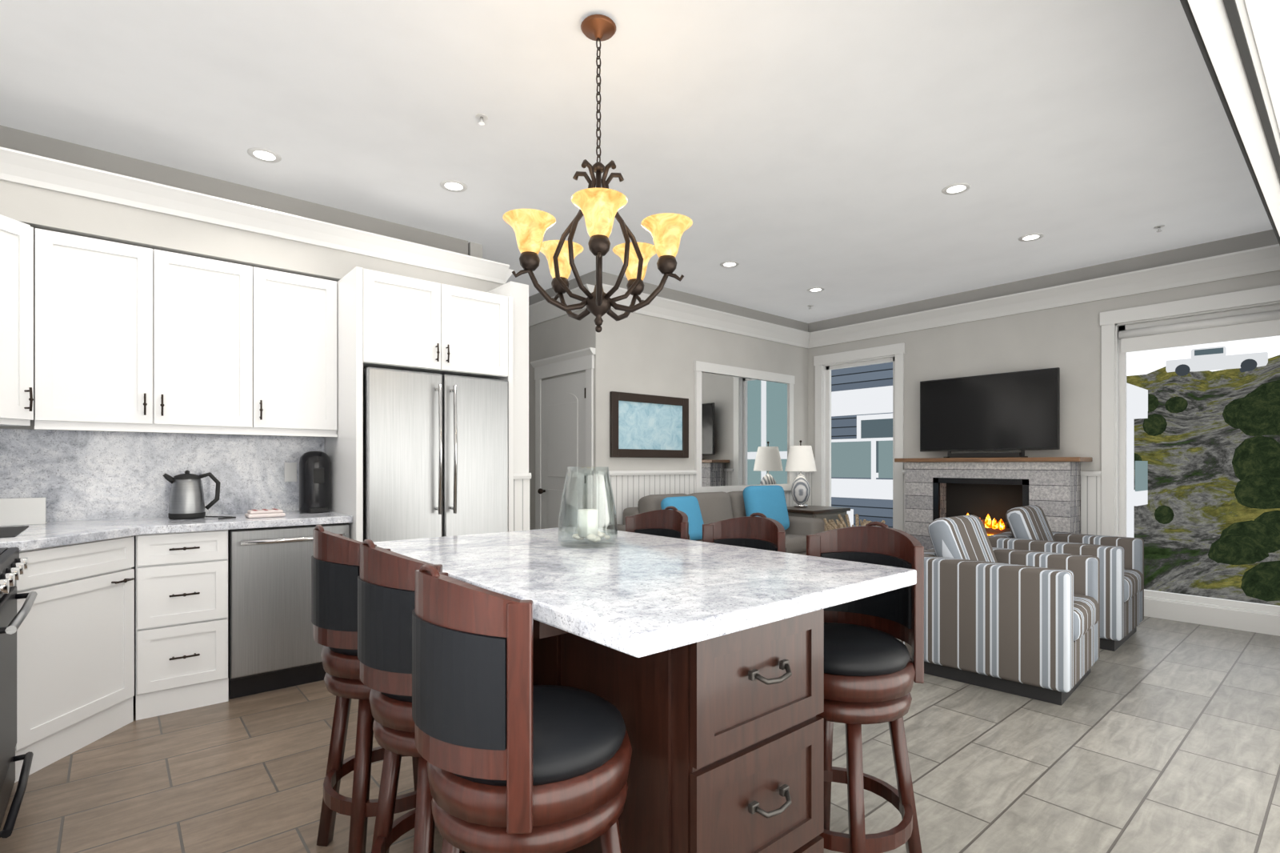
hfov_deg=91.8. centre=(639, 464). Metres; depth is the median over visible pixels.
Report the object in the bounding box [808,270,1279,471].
wall
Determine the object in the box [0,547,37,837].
range
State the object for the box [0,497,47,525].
tent card
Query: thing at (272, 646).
dishwasher
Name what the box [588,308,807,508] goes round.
wall
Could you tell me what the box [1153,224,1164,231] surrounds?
sprinkler
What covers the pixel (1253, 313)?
window
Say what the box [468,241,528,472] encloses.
wall
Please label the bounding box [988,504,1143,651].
armchair
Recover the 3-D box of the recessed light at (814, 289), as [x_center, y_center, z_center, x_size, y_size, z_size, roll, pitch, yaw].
[1.694,-1.677,5.972,0.160,0.006,0.160,0,0,-40]
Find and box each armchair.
[900,514,1099,705]
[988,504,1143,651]
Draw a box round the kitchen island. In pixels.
[373,526,916,852]
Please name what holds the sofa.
on the floor
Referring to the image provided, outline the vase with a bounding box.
[557,466,617,546]
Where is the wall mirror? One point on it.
(744, 417)
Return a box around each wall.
[0,240,310,568]
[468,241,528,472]
[528,308,587,529]
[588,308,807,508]
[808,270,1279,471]
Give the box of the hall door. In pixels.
[530,347,595,529]
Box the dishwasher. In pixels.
[228,522,349,699]
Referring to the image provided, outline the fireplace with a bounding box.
[894,456,1092,550]
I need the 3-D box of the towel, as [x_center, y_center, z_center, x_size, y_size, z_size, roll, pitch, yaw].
[-2.091,0.274,3.460,0.180,0.041,0.120,0,0,-40]
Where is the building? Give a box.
[831,361,1147,537]
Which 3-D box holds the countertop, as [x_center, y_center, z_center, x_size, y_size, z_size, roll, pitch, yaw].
[-1.478,0.080,1.813,1.991,0.509,4.116,0,0,-40]
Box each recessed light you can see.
[247,147,281,162]
[440,180,467,191]
[720,260,739,267]
[807,287,824,291]
[941,182,971,195]
[1018,232,1043,241]
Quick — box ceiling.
[0,0,1272,323]
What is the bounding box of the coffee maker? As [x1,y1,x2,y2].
[299,451,331,512]
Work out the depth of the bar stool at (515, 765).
1.07 m
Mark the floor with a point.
(1170, 742)
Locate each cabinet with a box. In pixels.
[0,214,337,436]
[14,529,228,782]
[324,266,512,542]
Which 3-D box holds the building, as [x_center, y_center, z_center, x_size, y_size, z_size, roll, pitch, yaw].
[2.849,0.470,16.055,5.150,17.500,15.360,0,0,-40]
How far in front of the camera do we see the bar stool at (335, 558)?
1.79 m
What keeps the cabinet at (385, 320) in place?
on the floor
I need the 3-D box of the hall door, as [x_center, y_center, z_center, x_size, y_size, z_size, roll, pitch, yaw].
[-0.742,0.107,5.724,0.086,2.225,1.000,0,0,-40]
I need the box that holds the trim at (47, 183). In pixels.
[0,124,513,291]
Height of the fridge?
1.763 m
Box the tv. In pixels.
[920,367,1059,457]
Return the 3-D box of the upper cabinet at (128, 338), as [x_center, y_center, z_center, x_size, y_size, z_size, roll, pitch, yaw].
[-1.515,-0.645,1.858,1.989,0.960,3.994,0,0,-40]
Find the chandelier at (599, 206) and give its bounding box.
[502,14,692,331]
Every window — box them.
[813,342,904,531]
[1100,284,1279,635]
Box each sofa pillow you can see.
[660,496,703,540]
[743,484,789,529]
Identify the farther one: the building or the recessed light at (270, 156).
the building
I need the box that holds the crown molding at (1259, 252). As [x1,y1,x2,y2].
[528,229,1279,348]
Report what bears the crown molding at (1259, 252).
attached to the wall at (1068, 338)
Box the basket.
[823,513,885,531]
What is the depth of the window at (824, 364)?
6.99 m
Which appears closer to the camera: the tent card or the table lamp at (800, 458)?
the tent card
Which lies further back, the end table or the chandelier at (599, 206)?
the end table
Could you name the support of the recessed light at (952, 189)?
in the ceiling
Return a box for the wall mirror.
[693,360,794,492]
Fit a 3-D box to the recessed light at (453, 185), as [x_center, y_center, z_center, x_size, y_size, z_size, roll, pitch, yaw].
[-1.125,-1.677,3.744,0.160,0.006,0.160,0,0,-40]
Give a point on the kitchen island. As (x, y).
(710, 656)
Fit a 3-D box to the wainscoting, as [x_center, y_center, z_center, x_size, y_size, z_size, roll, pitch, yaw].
[1.670,0.640,4.494,4.290,1.160,4.240,0,0,-40]
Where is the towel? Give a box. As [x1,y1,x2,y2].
[244,508,285,518]
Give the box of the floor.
[0,616,1279,852]
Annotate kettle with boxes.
[162,470,235,519]
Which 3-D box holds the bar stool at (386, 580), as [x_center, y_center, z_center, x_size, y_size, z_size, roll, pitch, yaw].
[-0.500,0.701,1.617,0.430,1.042,0.404,0,0,-40]
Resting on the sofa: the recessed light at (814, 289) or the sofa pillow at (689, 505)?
the sofa pillow at (689, 505)
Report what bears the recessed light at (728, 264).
in the ceiling
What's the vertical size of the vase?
0.280 m
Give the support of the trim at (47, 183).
attached to the wall at (519, 292)
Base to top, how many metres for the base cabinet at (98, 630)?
0.884 m
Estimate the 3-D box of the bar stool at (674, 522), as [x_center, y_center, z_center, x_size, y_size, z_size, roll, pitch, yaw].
[-0.018,0.701,2.533,0.430,1.042,0.404,0,0,-40]
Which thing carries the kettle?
on the countertop
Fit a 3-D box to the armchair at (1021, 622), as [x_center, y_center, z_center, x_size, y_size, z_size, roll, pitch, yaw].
[2.128,0.770,3.649,0.800,0.900,0.860,0,0,-44]
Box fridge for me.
[363,366,508,541]
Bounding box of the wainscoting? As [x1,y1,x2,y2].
[512,469,1101,535]
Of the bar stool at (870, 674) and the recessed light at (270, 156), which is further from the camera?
the recessed light at (270, 156)
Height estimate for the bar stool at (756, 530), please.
1.042 m
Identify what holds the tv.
on the fireplace
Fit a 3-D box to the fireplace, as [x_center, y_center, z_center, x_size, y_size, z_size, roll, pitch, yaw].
[3.193,0.581,5.738,0.351,1.278,1.570,0,0,-40]
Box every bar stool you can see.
[311,524,464,852]
[357,539,442,852]
[412,564,631,852]
[625,505,689,539]
[702,512,786,552]
[806,521,923,852]
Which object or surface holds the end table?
on the floor
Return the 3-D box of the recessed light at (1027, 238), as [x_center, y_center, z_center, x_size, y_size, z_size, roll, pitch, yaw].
[2.895,-1.677,4.591,0.160,0.006,0.160,0,0,-40]
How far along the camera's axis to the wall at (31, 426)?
3.15 m
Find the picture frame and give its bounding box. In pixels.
[609,391,688,457]
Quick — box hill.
[1126,346,1279,605]
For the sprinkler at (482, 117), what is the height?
0.034 m
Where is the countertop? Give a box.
[0,428,352,551]
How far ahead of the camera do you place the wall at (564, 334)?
6.00 m
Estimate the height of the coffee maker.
0.375 m
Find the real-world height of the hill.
26.654 m
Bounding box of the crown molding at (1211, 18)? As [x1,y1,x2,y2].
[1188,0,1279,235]
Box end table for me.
[787,504,850,525]
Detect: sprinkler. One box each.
[475,112,487,125]
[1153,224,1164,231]
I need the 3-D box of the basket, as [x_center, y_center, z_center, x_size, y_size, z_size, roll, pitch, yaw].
[2.156,0.869,6.245,0.662,0.701,0.653,0,0,-40]
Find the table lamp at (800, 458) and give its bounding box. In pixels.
[784,440,816,507]
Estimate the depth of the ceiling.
2.98 m
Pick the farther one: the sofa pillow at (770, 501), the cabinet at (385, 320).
the sofa pillow at (770, 501)
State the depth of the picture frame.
5.72 m
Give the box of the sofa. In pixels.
[606,490,824,555]

